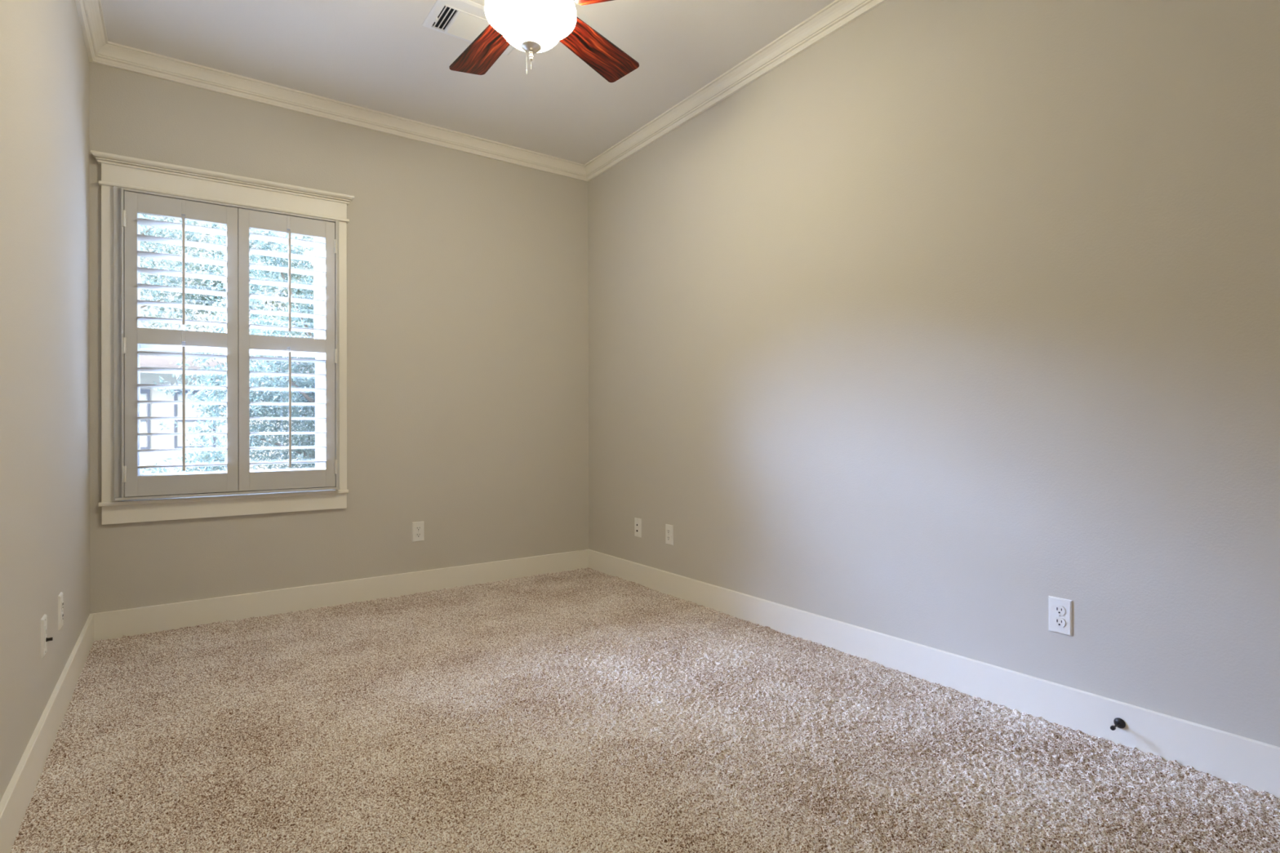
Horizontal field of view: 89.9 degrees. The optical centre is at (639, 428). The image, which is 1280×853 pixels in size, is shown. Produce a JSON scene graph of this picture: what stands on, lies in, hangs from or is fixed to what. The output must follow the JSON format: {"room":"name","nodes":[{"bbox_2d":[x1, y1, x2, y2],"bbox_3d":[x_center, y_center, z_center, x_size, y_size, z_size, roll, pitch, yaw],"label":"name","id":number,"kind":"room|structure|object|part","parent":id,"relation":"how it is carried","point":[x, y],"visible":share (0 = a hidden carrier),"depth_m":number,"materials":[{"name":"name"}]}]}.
{"room":"empty bedroom","nodes":[
{"label":"empty bedroom","id":0,"kind":"room"},
{"bbox_2d":[0,0,89,801],"bbox_3d":[-1.379,-0.484,1.253,0.120,3.100,4.083,0,0,-36],"label":"wall","id":1,"kind":"structure","parent":0,"point":[45,167],"depth_m":1.89,"materials":[{"name":"beige paint"}]},
{"bbox_2d":[0,613,93,852],"bbox_3d":[-1.321,0.906,1.290,0.014,0.130,4.083,0,0,-36],"label":"baseboard","id":2,"kind":"structure","parent":1,"relation":"attached to","point":[17,797],"depth_m":1.79,"materials":[{"name":"white paint"}]},
{"bbox_2d":[40,613,53,658],"bbox_3d":[-1.767,0.617,1.914,0.022,0.116,0.070,0,0,-36],"label":"cable plate","id":3,"kind":"object","parent":1,"relation":"attached to","point":[44,639],"visible":1,"depth_m":1.90,"materials":[{"name":"white plastic"}]},
{"bbox_3d":[-1.774,0.617,1.909,0.006,0.116,0.070,0,0,-36],"label":"wall plate","id":4,"kind":"part","parent":3,"relation":"part of","materials":[{"name":"white plastic"}]},
{"bbox_2d":[57,591,63,631],"bbox_3d":[-1.970,0.620,2.183,0.009,0.116,0.070,0,0,-36],"label":"electrical outlet","id":5,"kind":"object","parent":1,"relation":"attached to","point":[60,602],"visible":1,"depth_m":2.16,"materials":[{"name":"white plastic"}]},
{"bbox_2d":[61,612,63,621],"bbox_3d":[-1.970,0.639,2.183,0.008,0.029,0.035,0,0,-36],"label":"receptacle","id":6,"kind":"object","parent":5,"relation":"attached to","point":[62,613],"depth_m":2.18,"materials":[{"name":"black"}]},
{"bbox_2d":[61,600,63,609],"bbox_3d":[-1.970,0.600,2.183,0.008,0.029,0.035,0,0,-36],"label":"receptacle","id":7,"kind":"object","parent":5,"relation":"attached to","point":[62,602],"depth_m":2.18,"materials":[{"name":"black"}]},
{"bbox_2d":[75,0,107,61],"bbox_3d":[-1.305,-1.734,1.310,0.071,0.084,4.083,0,0,-36],"label":"trim","id":8,"kind":"structure","parent":1,"relation":"attached to","point":[90,12],"depth_m":2.74,"materials":[{"name":"white paint"}]},
{"bbox_2d":[88,61,588,613],"bbox_3d":[-1.488,-0.480,3.785,2.907,3.100,0.150,0,0,-36],"label":"wall","id":9,"kind":"structure","parent":0,"point":[468,273],"depth_m":3.78,"materials":[{"name":"beige paint"}]},
{"bbox_2d":[90,150,354,524],"bbox_3d":[-2.093,-0.426,3.313,1.116,1.732,0.206,0,0,-36],"label":"window","id":10,"kind":"structure","parent":9,"relation":"in","point":[118,171],"depth_m":3.20,"materials":[{"name":"white paint"}]},
{"bbox_3d":[-2.454,-0.394,2.982,0.076,1.462,0.020,0,0,-36],"label":"casing","id":11,"kind":"part","parent":10,"relation":"part of","materials":[{"name":"white paint"}]},
{"bbox_3d":[-2.052,-1.258,3.253,1.116,0.068,0.056,0,0,-36],"label":"cap molding","id":12,"kind":"part","parent":10,"relation":"part of","materials":[{"name":"white paint"}]},
{"bbox_3d":[-2.061,-1.196,3.267,1.048,0.113,0.022,0,0,-36],"label":"head casing","id":13,"kind":"part","parent":10,"relation":"part of","materials":[{"name":"white paint"}]},
{"bbox_2d":[113,186,339,501],"bbox_3d":[-2.034,-0.408,3.234,0.960,1.475,0.104,0,0,-36],"label":"plantation shutter","id":14,"kind":"object","parent":10,"relation":"attached to","point":[237,340],"visible":1,"depth_m":3.21,"materials":[{"name":"grey paint"}]},
{"bbox_3d":[-2.215,-0.400,3.113,0.447,1.428,0.028,0,0,-36],"label":"panel","id":15,"kind":"part","parent":14,"relation":"part of","materials":[{"name":"grey paint"}]},
{"bbox_3d":[-2.182,-0.097,3.068,0.011,0.596,0.011,0,0,-36],"label":"tilt rod","id":16,"kind":"part","parent":14,"relation":"part of","materials":[{"name":"grey paint"}]},
{"bbox_3d":[-2.184,-0.757,3.069,0.011,0.517,0.011,0,0,-36],"label":"tilt rod","id":17,"kind":"part","parent":14,"relation":"part of","materials":[{"name":"grey paint"}]},
{"bbox_3d":[-1.850,-0.405,3.376,0.447,1.438,0.028,0,0,-36],"label":"panel","id":18,"kind":"part","parent":14,"relation":"part of","materials":[{"name":"grey paint"}]},
{"bbox_3d":[-1.819,-0.765,3.332,0.011,0.521,0.011,0,0,-36],"label":"tilt rod","id":19,"kind":"part","parent":14,"relation":"part of","materials":[{"name":"grey paint"}]},
{"bbox_3d":[-1.818,-0.101,3.331,0.011,0.600,0.011,0,0,-36],"label":"tilt rod","id":20,"kind":"part","parent":14,"relation":"part of","materials":[{"name":"grey paint"}]},
{"bbox_3d":[-2.132,-0.759,3.359,0.872,0.738,0.032,0,0,-36],"label":"sash","id":21,"kind":"part","parent":10,"relation":"part of","materials":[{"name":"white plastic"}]},
{"bbox_3d":[-2.107,-0.069,3.327,0.872,0.735,0.035,0,0,-36],"label":"sash","id":22,"kind":"part","parent":10,"relation":"part of","materials":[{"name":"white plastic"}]},
{"bbox_3d":[-1.660,-0.407,3.555,0.060,1.485,0.020,0,0,-36],"label":"casing","id":23,"kind":"part","parent":10,"relation":"part of","materials":[{"name":"white paint"}]},
{"bbox_2d":[89,40,587,182],"bbox_3d":[-1.427,-1.752,3.697,2.667,0.128,0.071,0,0,-36],"label":"trim","id":24,"kind":"structure","parent":9,"relation":"attached to","point":[113,55],"depth_m":3.47,"materials":[{"name":"white paint"}]},
{"bbox_2d":[92,549,588,640],"bbox_3d":[-1.436,0.910,3.716,2.667,0.130,0.014,0,0,-36],"label":"baseboard","id":25,"kind":"structure","parent":9,"relation":"attached to","point":[113,624],"depth_m":3.48,"materials":[{"name":"white paint"}]},
{"bbox_2d":[412,521,423,542],"bbox_3d":[-1.315,0.609,3.807,0.070,0.116,0.009,0,0,-36],"label":"electrical outlet","id":26,"kind":"object","parent":9,"relation":"attached to","point":[417,526],"visible":1,"depth_m":3.80,"materials":[{"name":"white plastic"}]},
{"bbox_2d":[415,532,421,537],"bbox_3d":[-1.316,0.629,3.807,0.035,0.029,0.008,0,0,-36],"label":"receptacle","id":27,"kind":"object","parent":26,"relation":"attached to","point":[417,534],"depth_m":3.80,"materials":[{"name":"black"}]},
{"bbox_2d":[415,525,421,530],"bbox_3d":[-1.316,0.590,3.808,0.035,0.029,0.008,0,0,-36],"label":"receptacle","id":28,"kind":"object","parent":26,"relation":"attached to","point":[417,527],"depth_m":3.80,"materials":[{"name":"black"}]},
{"bbox_2d":[100,0,835,164],"bbox_3d":[-0.253,-1.849,2.070,2.667,0.145,4.083,0,0,-36],"label":"ceiling","id":29,"kind":"structure","parent":0,"point":[380,55],"depth_m":3.08,"materials":[{"name":"white paint"}]},
{"bbox_2d":[422,0,515,55],"bbox_3d":[-0.721,-1.789,2.857,0.411,0.026,0.277,0,0,-36],"label":"ceiling vent","id":30,"kind":"object","parent":29,"relation":"in","point":[464,20],"visible":0.69,"depth_m":2.80,"materials":[{"name":"white metal"}]},
{"bbox_2d":[448,0,639,82],"bbox_3d":[-0.404,-1.520,2.275,1.129,0.558,1.088,0,0,-36],"label":"ceiling fan","id":31,"kind":"object","parent":29,"relation":"hanging from","point":[531,27],"visible":1,"depth_m":2.31,"materials":[{"name":"brown wood"}]},
{"bbox_3d":[-0.604,-1.506,2.537,0.158,0.006,0.424,-13,8,-37],"label":"blade","id":32,"kind":"part","parent":31,"relation":"part of","materials":[{"name":"brown wood"}]},
{"bbox_3d":[-0.382,-1.429,2.251,0.318,0.170,0.318,0,0,-36],"label":"glass globe","id":33,"kind":"part","parent":31,"relation":"part of","materials":[{"name":"white glass"}]},
{"bbox_3d":[-0.035,-1.508,2.150,0.424,0.006,0.158,0,-10,16],"label":"blade","id":34,"kind":"part","parent":31,"relation":"part of","materials":[{"name":"brown wood"}]},
{"bbox_3d":[-0.179,-1.507,2.551,0.158,0.006,0.424,-12,-7,34],"label":"blade","id":35,"kind":"part","parent":31,"relation":"part of","materials":[{"name":"brown wood"}]},
{"bbox_2d":[10,567,1279,852],"bbox_3d":[-0.245,0.967,2.066,2.667,0.028,4.083,0,0,-36],"label":"floor","id":36,"kind":"structure","parent":0,"point":[586,710],"depth_m":1.94,"materials":[{"name":"carpet"}]},
{"bbox_2d":[587,0,1279,746],"bbox_3d":[0.881,-0.488,2.884,0.120,3.100,4.083,0,0,-36],"label":"wall","id":37,"kind":"structure","parent":0,"point":[950,319],"depth_m":2.30,"materials":[{"name":"beige paint"}]},
{"bbox_2d":[634,517,641,537],"bbox_3d":[-0.015,0.618,4.017,0.010,0.116,0.070,0,0,-36],"label":"data plate","id":38,"kind":"object","parent":37,"relation":"attached to","point":[637,522],"visible":1,"depth_m":4.01,"materials":[{"name":"white plastic"}]},
{"bbox_2d":[665,524,673,545],"bbox_3d":[0.170,0.620,3.760,0.009,0.116,0.070,0,0,-36],"label":"electrical outlet","id":39,"kind":"object","parent":37,"relation":"attached to","point":[668,528],"visible":1,"depth_m":3.75,"materials":[{"name":"white plastic"}]},
{"bbox_2d":[584,0,887,182],"bbox_3d":[0.800,-1.782,2.830,0.071,0.083,4.083,0,0,-36],"label":"trim","id":40,"kind":"structure","parent":37,"relation":"attached to","point":[838,14],"depth_m":3.23,"materials":[{"name":"white paint"}]},
{"bbox_2d":[588,549,1279,799],"bbox_3d":[0.830,0.903,2.842,0.014,0.130,4.083,0,0,-36],"label":"baseboard","id":41,"kind":"structure","parent":37,"relation":"attached to","point":[1228,757],"depth_m":2.22,"materials":[{"name":"white paint"}]},
{"bbox_2d":[1048,595,1072,635],"bbox_3d":[1.372,0.611,2.096,0.009,0.116,0.070,0,0,-36],"label":"electrical outlet","id":42,"kind":"object","parent":37,"relation":"attached to","point":[1060,610],"visible":1,"depth_m":2.09,"materials":[{"name":"white plastic"}]},
{"bbox_2d":[1053,617,1065,626],"bbox_3d":[1.372,0.631,2.096,0.008,0.029,0.035,0,0,-36],"label":"receptacle","id":43,"kind":"object","parent":42,"relation":"attached to","point":[1058,621],"depth_m":2.09,"materials":[{"name":"white plastic"}]},
{"bbox_2d":[1053,604,1065,615],"bbox_3d":[1.372,0.592,2.096,0.008,0.029,0.035,0,0,-36],"label":"receptacle","id":44,"kind":"object","parent":42,"relation":"attached to","point":[1059,610],"depth_m":2.09,"materials":[{"name":"white plastic"}]},
{"bbox_2d":[1110,717,1125,730],"bbox_3d":[1.437,0.896,1.937,0.062,0.031,0.031,0,0,-36],"label":"door stop","id":45,"kind":"object","parent":37,"relation":"attached to","point":[1118,722],"visible":1,"depth_m":1.95,"materials":[{"name":"black metal"}]},
{"label":"outside","id":46,"kind":"structure","parent":0,"visible":0},
{"bbox_3d":[-19.114,4.250,25.940,60.000,0.300,55.537,0,0,-36],"label":"ground","id":47,"kind":"structure","parent":46,"visible":0},
{"bbox_2d":[140,213,265,359],"bbox_3d":[-6.184,0.478,8.240,2.242,7.125,1.527,0,0,-17],"label":"tree","id":48,"kind":"object","parent":47,"relation":"on","point":[202,299],"visible":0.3,"depth_m":8.31,"materials":[{"name":"green plant"}]},
{"bbox_2d":[140,224,315,474],"bbox_3d":[-3.851,0.584,6.948,1.853,6.896,2.680,0,0,28],"label":"tree","id":49,"kind":"object","parent":47,"relation":"on","point":[303,308],"visible":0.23,"depth_m":6.81,"materials":[{"name":"green plant"}]},
{"bbox_2d":[140,355,315,474],"bbox_3d":[-8.327,1.303,13.549,7.100,5.500,7.000,0,0,-36],"label":"neighbor house","id":50,"kind":"structure","parent":47,"relation":"on","point":[147,442],"depth_m":10.39,"materials":[{"name":"white"}]},
{"bbox_3d":[-8.097,-0.141,10.011,0.625,0.855,0.014,0,0,-36],"label":"pane","id":51,"kind":"part","parent":50,"relation":"part of","materials":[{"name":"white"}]},
{"bbox_3d":[-7.329,-0.142,10.565,0.470,0.855,0.014,0,0,-36],"label":"pane","id":52,"kind":"part","parent":50,"relation":"part of","materials":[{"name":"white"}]},
{"bbox_2d":[253,235,315,469],"bbox_3d":[-4.083,-0.051,9.584,2.826,8.176,2.173,0,0,-36],"label":"tree","id":53,"kind":"object","parent":47,"relation":"on","point":[281,294],"visible":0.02,"depth_m":8.96,"materials":[{"name":"green plant"}]}
]}

